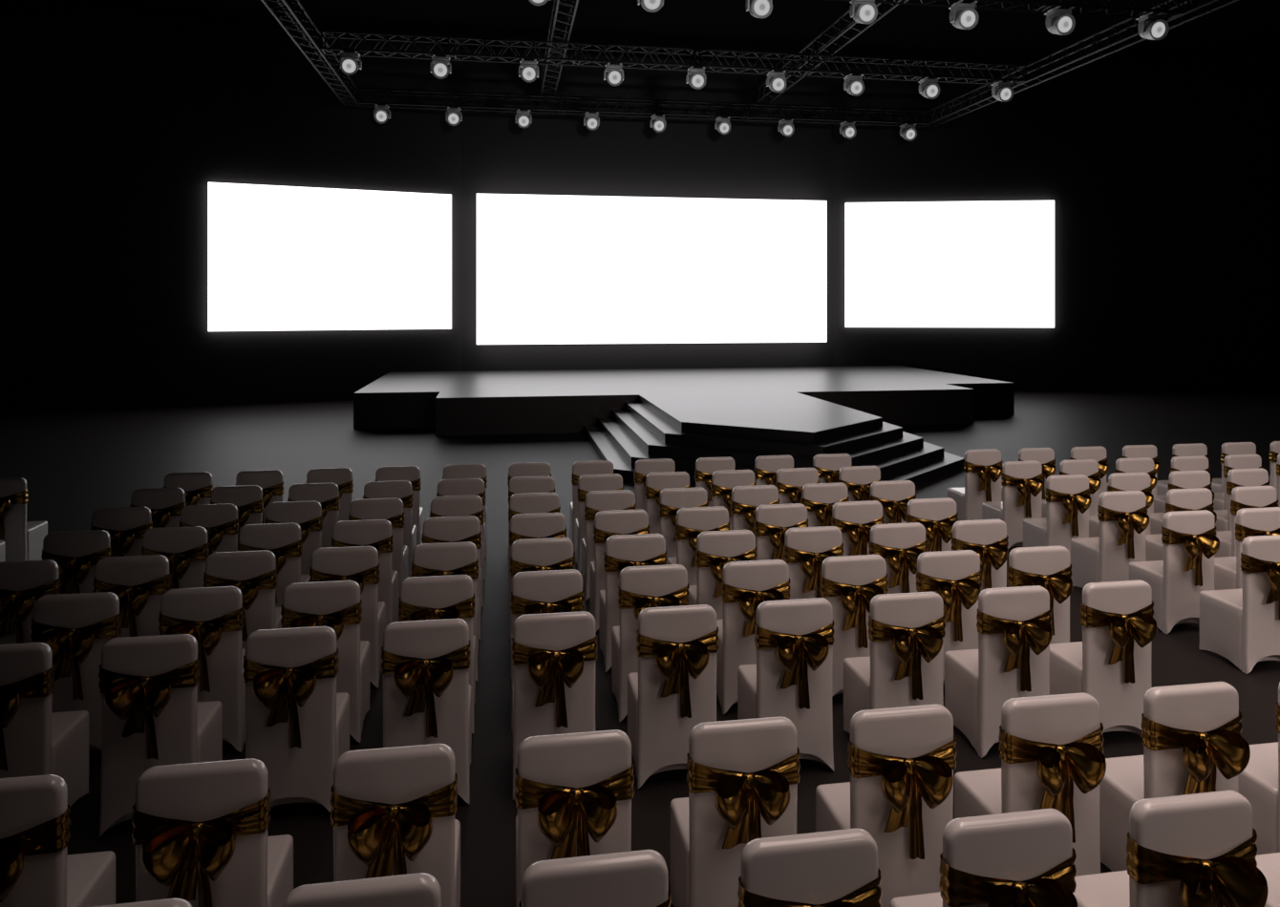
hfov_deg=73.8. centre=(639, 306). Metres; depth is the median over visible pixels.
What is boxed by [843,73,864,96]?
stage light
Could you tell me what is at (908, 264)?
led screen
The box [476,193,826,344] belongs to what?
led screen
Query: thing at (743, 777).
banquet chair
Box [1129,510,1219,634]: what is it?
banquet chair
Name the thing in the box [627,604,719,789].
banquet chair
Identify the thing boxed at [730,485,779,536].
banquet chair
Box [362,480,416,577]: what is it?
banquet chair
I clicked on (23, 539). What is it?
banquet chair
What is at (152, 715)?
banquet chair
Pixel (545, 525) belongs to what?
banquet chair
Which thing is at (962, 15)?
stage light
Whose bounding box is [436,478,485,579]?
banquet chair
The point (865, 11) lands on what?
stage light
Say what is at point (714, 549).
banquet chair
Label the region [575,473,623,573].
banquet chair
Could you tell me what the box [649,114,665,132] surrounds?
stage light
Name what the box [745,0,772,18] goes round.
stage light
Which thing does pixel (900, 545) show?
banquet chair
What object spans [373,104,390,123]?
stage light
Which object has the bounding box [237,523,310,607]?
banquet chair
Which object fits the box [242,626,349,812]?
banquet chair
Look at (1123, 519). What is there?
banquet chair
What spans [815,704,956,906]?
banquet chair
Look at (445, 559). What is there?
banquet chair
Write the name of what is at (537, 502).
banquet chair
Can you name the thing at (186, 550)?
banquet chair
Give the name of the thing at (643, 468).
banquet chair
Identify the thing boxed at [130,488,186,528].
banquet chair
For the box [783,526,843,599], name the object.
banquet chair
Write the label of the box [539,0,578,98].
lighting truss
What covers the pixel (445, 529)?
banquet chair
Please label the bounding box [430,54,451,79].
stage light
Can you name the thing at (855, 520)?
banquet chair
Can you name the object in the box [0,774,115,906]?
banquet chair
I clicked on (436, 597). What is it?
banquet chair
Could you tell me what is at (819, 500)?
banquet chair
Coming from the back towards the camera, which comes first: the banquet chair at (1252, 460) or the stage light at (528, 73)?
the stage light at (528, 73)
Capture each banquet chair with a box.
[0,477,47,561]
[0,540,5,561]
[0,559,60,644]
[0,642,88,807]
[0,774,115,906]
[30,592,121,750]
[41,530,111,595]
[90,507,152,556]
[90,898,191,906]
[93,554,170,638]
[98,634,222,838]
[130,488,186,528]
[131,758,293,906]
[141,526,209,589]
[158,586,245,752]
[163,471,213,506]
[178,504,238,555]
[203,550,281,648]
[210,485,263,552]
[235,469,284,524]
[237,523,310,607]
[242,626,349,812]
[265,500,322,575]
[280,580,370,743]
[282,873,441,906]
[287,483,340,548]
[305,468,353,521]
[309,546,385,688]
[329,744,460,906]
[331,519,398,626]
[348,498,407,598]
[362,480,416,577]
[375,466,423,546]
[380,618,471,804]
[398,575,475,733]
[410,541,479,681]
[421,515,481,639]
[429,495,483,606]
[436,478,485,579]
[442,464,487,556]
[507,462,551,522]
[508,476,555,578]
[508,492,560,605]
[509,512,567,639]
[509,537,575,679]
[510,569,584,731]
[512,611,597,800]
[514,729,634,906]
[519,850,671,906]
[569,460,614,552]
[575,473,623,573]
[581,490,635,600]
[589,510,649,631]
[598,533,667,672]
[611,564,689,723]
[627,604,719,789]
[633,458,676,511]
[644,471,690,533]
[658,488,708,565]
[667,506,730,585]
[670,716,800,906]
[688,530,756,619]
[694,456,736,507]
[710,469,755,531]
[716,559,790,715]
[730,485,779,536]
[737,597,834,770]
[737,828,882,906]
[754,455,794,486]
[754,503,808,560]
[775,468,819,504]
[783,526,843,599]
[800,482,849,527]
[812,453,853,483]
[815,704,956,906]
[819,554,888,697]
[831,500,884,556]
[838,466,881,501]
[843,592,945,733]
[868,522,927,594]
[869,480,916,524]
[889,809,1078,906]
[905,497,958,552]
[915,550,981,684]
[944,585,1052,758]
[947,448,1002,521]
[951,519,1008,591]
[954,692,1106,876]
[981,461,1043,548]
[1001,448,1055,501]
[1007,545,1073,643]
[1023,474,1091,563]
[1041,459,1101,518]
[1049,579,1157,734]
[1069,446,1109,497]
[1070,490,1149,588]
[1072,790,1268,906]
[1088,472,1153,537]
[1098,457,1157,513]
[1099,682,1250,872]
[1106,445,1160,495]
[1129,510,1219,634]
[1145,488,1216,561]
[1150,469,1214,534]
[1153,455,1212,512]
[1156,443,1210,495]
[1198,534,1279,674]
[1211,442,1257,492]
[1213,453,1262,511]
[1214,468,1269,532]
[1214,486,1278,557]
[1214,507,1279,590]
[1237,682,1279,855]
[1255,853,1279,906]
[1268,441,1279,490]
[1276,453,1279,507]
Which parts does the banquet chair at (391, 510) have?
sash, seat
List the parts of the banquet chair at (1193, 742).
seat, backrest, sash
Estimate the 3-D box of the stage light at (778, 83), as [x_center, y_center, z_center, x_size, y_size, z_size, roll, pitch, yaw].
[3.010,-4.924,18.837,0.422,0.480,0.446,0,0,-9]
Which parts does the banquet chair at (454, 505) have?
sash, seat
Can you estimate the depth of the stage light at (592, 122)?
22.70 m
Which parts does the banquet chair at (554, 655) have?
seat, sash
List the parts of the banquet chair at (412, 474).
sash, seat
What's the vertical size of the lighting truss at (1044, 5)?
0.400 m
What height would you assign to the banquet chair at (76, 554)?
0.914 m
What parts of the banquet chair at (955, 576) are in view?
sash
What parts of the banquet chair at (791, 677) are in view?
seat, sash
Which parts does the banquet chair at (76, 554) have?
sash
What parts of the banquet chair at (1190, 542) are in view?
seat, backrest, sash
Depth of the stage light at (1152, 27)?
15.02 m
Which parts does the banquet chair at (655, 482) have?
sash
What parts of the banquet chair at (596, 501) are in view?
seat, sash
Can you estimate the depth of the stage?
16.59 m
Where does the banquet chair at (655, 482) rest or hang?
on the floor
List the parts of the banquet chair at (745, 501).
sash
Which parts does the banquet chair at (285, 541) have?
sash, seat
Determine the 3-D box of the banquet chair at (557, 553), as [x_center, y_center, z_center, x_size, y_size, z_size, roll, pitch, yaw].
[-0.671,2.012,5.813,0.432,0.914,0.563,0,0,-9]
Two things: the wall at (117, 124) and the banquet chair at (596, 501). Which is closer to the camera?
the banquet chair at (596, 501)
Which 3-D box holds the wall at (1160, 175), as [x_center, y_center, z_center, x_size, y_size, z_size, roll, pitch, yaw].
[11.936,-2.327,24.880,12.400,9.600,0.201,0,0,5]
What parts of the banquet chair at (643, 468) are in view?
sash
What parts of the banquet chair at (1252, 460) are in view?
seat, sash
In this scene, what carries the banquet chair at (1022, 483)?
on the floor
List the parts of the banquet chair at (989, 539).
sash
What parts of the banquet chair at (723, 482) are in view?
sash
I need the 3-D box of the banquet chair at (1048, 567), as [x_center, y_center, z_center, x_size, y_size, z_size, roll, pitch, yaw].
[2.565,2.012,5.621,0.432,0.914,0.563,0,0,-9]
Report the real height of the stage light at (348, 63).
0.480 m
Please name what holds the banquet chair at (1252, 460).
on the floor
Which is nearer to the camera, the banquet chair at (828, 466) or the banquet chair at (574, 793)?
the banquet chair at (574, 793)
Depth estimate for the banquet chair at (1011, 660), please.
4.68 m
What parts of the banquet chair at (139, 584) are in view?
sash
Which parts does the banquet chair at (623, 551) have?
seat, sash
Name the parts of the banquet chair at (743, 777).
seat, sash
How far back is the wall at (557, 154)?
24.40 m
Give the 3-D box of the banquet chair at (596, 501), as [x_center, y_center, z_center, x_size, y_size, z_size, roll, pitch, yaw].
[-0.269,2.012,7.301,0.432,0.914,0.563,0,0,-9]
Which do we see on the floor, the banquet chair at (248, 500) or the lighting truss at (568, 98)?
the banquet chair at (248, 500)
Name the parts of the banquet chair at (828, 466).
sash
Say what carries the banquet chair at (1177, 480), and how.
on the floor
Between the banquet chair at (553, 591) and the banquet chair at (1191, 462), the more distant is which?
the banquet chair at (1191, 462)
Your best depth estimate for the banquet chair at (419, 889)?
2.29 m
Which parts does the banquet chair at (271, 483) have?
sash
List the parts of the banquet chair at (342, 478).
sash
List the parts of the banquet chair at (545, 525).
seat, sash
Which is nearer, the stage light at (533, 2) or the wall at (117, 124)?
the stage light at (533, 2)
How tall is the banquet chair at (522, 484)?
0.914 m
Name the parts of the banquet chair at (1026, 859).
seat, sash, backrest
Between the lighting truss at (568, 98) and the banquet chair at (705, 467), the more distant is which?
the lighting truss at (568, 98)
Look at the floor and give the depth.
12.29 m
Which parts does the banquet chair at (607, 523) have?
seat, sash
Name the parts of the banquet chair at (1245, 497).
seat, backrest, sash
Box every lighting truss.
[260,0,360,106]
[320,29,1026,85]
[359,87,927,127]
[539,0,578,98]
[751,0,898,106]
[834,0,1185,20]
[921,0,1238,127]
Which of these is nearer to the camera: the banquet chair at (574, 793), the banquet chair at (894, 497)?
the banquet chair at (574, 793)
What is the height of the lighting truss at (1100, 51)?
1.960 m
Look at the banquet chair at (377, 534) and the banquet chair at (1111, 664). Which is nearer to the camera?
the banquet chair at (1111, 664)
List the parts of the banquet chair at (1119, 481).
seat, backrest, sash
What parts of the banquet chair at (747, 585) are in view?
seat, sash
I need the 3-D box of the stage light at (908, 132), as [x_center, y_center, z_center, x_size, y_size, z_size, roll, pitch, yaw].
[7.630,-4.924,24.267,0.422,0.480,0.446,0,0,-9]
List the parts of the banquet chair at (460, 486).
sash, seat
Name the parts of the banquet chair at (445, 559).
sash, seat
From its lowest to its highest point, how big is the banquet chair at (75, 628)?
0.914 m
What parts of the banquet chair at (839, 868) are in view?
sash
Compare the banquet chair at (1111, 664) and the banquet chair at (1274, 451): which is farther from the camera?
the banquet chair at (1274, 451)
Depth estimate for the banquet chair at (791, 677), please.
4.49 m
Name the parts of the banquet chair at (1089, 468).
seat, backrest, sash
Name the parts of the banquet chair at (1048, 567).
sash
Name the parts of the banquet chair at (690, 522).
seat, sash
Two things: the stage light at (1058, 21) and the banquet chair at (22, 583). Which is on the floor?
the banquet chair at (22, 583)
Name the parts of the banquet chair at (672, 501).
sash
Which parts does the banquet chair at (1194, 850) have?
seat, backrest, sash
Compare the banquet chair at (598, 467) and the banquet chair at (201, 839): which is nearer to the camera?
the banquet chair at (201, 839)
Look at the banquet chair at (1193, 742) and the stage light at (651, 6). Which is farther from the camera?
the stage light at (651, 6)
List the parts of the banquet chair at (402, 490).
sash, seat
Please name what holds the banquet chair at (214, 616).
on the floor
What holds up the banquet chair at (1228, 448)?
on the floor
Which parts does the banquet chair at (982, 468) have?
seat, backrest, sash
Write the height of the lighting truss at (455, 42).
0.400 m
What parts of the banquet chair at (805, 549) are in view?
sash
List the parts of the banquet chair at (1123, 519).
seat, sash, backrest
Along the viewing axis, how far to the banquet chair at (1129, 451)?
9.52 m
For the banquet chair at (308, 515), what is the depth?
6.77 m
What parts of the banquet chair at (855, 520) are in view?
sash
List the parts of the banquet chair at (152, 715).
sash, seat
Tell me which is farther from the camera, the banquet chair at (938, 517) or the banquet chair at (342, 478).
the banquet chair at (342, 478)
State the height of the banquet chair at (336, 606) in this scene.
0.914 m
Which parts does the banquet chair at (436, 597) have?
sash, seat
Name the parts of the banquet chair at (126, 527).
sash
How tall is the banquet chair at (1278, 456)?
0.914 m
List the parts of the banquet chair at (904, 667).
seat, backrest, sash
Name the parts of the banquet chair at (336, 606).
sash, seat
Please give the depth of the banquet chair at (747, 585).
5.16 m
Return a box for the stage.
[353,365,1014,488]
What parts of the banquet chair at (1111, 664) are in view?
seat, sash, backrest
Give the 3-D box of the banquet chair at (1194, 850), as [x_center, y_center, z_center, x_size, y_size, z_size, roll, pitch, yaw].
[1.732,2.012,2.818,0.432,0.914,0.563,0,0,-9]
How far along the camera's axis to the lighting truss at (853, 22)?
18.80 m
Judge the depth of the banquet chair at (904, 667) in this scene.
4.58 m
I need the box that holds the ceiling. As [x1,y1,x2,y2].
[54,0,1279,66]
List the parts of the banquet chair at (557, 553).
seat, sash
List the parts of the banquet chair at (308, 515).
sash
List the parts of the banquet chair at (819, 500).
sash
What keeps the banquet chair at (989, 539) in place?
on the floor
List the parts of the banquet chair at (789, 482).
sash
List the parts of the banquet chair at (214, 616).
sash, seat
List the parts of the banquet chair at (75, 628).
sash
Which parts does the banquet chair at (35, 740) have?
backrest, sash, seat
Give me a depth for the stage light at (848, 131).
23.85 m
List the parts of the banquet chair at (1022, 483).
seat, sash, backrest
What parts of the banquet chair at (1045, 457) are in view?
sash, backrest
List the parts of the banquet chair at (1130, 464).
backrest, sash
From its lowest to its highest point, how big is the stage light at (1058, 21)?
0.480 m
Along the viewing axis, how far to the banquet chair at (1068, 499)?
7.83 m
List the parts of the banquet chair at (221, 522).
sash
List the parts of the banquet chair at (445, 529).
sash, seat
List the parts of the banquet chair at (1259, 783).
seat, sash, backrest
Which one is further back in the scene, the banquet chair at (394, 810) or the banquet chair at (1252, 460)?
the banquet chair at (1252, 460)
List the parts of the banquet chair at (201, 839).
sash, seat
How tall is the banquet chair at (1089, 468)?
0.914 m
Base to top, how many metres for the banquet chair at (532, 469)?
0.914 m
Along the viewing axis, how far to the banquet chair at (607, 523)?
6.46 m
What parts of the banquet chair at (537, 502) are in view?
sash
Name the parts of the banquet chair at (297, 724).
sash, seat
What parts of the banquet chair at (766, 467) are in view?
sash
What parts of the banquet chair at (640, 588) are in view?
seat, sash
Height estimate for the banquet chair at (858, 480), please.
0.914 m
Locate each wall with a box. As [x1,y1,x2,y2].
[0,0,461,414]
[461,48,833,370]
[833,55,1277,393]
[1277,55,1279,393]
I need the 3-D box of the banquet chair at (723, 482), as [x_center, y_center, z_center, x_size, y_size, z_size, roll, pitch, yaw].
[0.870,2.012,8.195,0.432,0.914,0.563,0,0,-9]
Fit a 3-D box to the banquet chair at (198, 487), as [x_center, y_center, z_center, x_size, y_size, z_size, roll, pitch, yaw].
[-4.242,2.012,8.087,0.432,0.914,0.563,0,0,-9]
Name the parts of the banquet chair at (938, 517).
sash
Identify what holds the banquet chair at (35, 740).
on the floor
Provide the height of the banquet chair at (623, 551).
0.914 m
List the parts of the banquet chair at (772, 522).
sash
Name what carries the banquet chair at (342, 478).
on the floor
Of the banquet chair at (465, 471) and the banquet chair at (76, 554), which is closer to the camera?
the banquet chair at (76, 554)
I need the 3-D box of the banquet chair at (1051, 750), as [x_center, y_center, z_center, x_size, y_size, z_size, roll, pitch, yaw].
[1.621,2.012,3.512,0.432,0.914,0.563,0,0,-9]
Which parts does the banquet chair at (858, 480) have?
sash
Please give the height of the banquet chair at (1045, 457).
0.914 m
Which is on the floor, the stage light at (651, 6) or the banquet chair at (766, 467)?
the banquet chair at (766, 467)
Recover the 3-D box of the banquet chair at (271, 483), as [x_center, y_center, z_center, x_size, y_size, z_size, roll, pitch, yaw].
[-3.617,2.012,8.187,0.432,0.914,0.563,0,0,-9]
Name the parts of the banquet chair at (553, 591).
seat, sash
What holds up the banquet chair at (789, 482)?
on the floor
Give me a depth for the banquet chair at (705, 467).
8.74 m
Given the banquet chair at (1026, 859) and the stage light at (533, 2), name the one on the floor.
the banquet chair at (1026, 859)
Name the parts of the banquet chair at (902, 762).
seat, sash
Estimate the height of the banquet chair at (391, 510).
0.914 m
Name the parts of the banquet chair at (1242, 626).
seat, sash, backrest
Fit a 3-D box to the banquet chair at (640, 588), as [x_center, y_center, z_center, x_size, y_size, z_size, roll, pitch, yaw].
[0.065,2.012,5.220,0.432,0.914,0.563,0,0,-9]
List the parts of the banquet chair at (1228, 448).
seat, sash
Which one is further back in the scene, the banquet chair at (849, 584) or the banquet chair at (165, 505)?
the banquet chair at (165, 505)
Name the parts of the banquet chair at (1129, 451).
sash, backrest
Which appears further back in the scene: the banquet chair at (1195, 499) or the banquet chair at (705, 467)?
the banquet chair at (705, 467)
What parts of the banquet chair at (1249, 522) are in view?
seat, sash, backrest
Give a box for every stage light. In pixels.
[339,50,362,75]
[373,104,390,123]
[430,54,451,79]
[445,106,462,126]
[515,109,532,127]
[518,58,538,82]
[528,0,548,5]
[583,111,599,130]
[603,63,623,85]
[637,0,663,12]
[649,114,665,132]
[685,66,706,89]
[714,116,730,134]
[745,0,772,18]
[766,69,787,92]
[777,119,794,136]
[839,121,856,138]
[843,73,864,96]
[849,0,877,23]
[899,123,917,141]
[917,77,939,99]
[948,0,979,29]
[990,80,1013,102]
[1044,5,1075,35]
[1135,11,1169,40]
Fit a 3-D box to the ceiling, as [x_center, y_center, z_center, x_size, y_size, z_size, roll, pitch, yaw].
[2.791,-7.177,9.562,36.000,0.100,33.000,0,0,-9]
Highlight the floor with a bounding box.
[0,391,1279,906]
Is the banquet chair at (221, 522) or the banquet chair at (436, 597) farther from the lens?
the banquet chair at (221, 522)
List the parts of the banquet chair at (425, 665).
sash, seat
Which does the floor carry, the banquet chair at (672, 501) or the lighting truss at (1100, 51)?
the banquet chair at (672, 501)
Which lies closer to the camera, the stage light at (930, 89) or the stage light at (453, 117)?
the stage light at (930, 89)
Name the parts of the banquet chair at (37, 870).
backrest, sash, seat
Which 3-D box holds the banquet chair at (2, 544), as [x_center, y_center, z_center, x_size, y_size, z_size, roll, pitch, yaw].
[-5.693,2.012,7.143,0.432,0.914,0.563,0,0,-9]
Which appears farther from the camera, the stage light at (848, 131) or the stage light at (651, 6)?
the stage light at (848, 131)
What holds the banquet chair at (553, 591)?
on the floor
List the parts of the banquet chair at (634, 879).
sash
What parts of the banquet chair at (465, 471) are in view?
sash, seat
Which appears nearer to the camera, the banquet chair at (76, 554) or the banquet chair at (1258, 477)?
the banquet chair at (76, 554)
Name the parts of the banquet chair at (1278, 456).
sash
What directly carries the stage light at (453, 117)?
hanging from the lighting truss at (568, 98)
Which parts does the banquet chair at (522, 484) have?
seat, sash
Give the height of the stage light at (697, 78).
0.480 m
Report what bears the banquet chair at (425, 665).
on the floor
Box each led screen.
[208,182,451,331]
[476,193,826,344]
[845,200,1054,327]
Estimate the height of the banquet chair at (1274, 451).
0.914 m
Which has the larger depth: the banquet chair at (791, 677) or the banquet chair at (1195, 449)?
the banquet chair at (1195, 449)
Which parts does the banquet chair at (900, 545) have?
sash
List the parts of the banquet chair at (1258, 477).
seat, sash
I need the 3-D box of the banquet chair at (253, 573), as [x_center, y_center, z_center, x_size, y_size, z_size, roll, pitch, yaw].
[-2.547,2.012,5.513,0.432,0.914,0.563,0,0,-9]
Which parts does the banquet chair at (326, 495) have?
sash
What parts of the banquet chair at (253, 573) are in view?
sash, seat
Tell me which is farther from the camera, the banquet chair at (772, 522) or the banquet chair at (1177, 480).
the banquet chair at (1177, 480)
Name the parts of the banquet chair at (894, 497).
sash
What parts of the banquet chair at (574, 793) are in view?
seat, sash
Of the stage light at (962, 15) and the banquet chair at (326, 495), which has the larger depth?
the stage light at (962, 15)
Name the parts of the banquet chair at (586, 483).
seat, sash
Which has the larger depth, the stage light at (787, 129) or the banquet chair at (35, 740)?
the stage light at (787, 129)
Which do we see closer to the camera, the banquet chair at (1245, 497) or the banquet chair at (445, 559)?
the banquet chair at (445, 559)
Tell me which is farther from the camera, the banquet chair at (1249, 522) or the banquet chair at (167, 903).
the banquet chair at (1249, 522)
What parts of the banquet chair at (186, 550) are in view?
sash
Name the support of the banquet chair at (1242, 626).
on the floor
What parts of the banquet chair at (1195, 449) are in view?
seat, backrest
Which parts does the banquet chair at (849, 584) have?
sash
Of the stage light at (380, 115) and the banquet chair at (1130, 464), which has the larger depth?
the stage light at (380, 115)
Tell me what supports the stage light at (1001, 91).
hanging from the lighting truss at (455, 42)
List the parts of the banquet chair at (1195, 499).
seat, sash, backrest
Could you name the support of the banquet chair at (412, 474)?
on the floor
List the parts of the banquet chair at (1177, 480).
seat, backrest, sash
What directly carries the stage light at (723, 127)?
hanging from the lighting truss at (568, 98)
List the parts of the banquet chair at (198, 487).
sash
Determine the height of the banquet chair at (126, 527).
0.914 m
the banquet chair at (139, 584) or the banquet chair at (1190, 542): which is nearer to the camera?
the banquet chair at (139, 584)
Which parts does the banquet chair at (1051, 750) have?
seat, sash, backrest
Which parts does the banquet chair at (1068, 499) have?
seat, backrest, sash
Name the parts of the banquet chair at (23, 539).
backrest, sash, seat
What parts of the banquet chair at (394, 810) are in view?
sash, seat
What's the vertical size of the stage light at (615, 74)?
0.480 m
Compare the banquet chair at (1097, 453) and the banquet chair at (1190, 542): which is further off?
the banquet chair at (1097, 453)
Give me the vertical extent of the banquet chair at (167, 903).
0.914 m
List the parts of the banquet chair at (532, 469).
sash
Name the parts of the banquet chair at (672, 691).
seat, sash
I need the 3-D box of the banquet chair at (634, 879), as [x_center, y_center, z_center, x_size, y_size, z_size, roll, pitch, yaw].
[-0.143,2.012,2.517,0.432,0.914,0.563,0,0,-9]
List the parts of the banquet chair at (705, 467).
sash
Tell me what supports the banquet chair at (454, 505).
on the floor
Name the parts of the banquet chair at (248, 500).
sash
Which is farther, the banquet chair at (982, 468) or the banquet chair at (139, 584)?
the banquet chair at (982, 468)
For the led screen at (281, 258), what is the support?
attached to the wall at (117, 124)
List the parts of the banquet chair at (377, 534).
sash, seat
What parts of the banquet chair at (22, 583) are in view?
sash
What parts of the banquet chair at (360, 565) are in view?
sash, seat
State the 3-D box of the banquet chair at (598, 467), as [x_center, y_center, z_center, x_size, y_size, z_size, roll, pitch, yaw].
[-0.491,2.012,8.688,0.432,0.914,0.563,0,0,-9]
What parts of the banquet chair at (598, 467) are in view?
seat, sash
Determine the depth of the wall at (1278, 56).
24.26 m
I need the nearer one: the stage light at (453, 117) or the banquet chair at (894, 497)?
the banquet chair at (894, 497)
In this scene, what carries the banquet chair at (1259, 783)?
on the floor
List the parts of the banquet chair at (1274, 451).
sash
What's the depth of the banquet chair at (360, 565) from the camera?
5.49 m
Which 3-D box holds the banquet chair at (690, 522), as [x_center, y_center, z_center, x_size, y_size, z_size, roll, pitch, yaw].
[0.467,2.012,6.707,0.432,0.914,0.563,0,0,-9]
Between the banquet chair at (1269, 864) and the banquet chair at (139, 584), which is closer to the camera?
the banquet chair at (1269, 864)
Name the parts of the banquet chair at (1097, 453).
sash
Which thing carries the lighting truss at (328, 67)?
hanging from the ceiling
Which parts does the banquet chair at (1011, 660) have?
seat, backrest, sash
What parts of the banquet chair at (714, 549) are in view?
seat, sash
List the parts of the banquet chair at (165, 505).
sash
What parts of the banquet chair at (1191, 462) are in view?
seat, backrest, sash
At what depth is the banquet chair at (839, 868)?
2.48 m
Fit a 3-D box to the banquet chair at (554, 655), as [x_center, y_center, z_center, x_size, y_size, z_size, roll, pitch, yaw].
[-0.449,2.012,4.426,0.432,0.914,0.563,0,0,-9]
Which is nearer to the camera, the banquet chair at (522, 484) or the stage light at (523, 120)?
the banquet chair at (522, 484)
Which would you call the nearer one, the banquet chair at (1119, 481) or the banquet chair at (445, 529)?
the banquet chair at (445, 529)
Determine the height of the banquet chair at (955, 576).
0.914 m

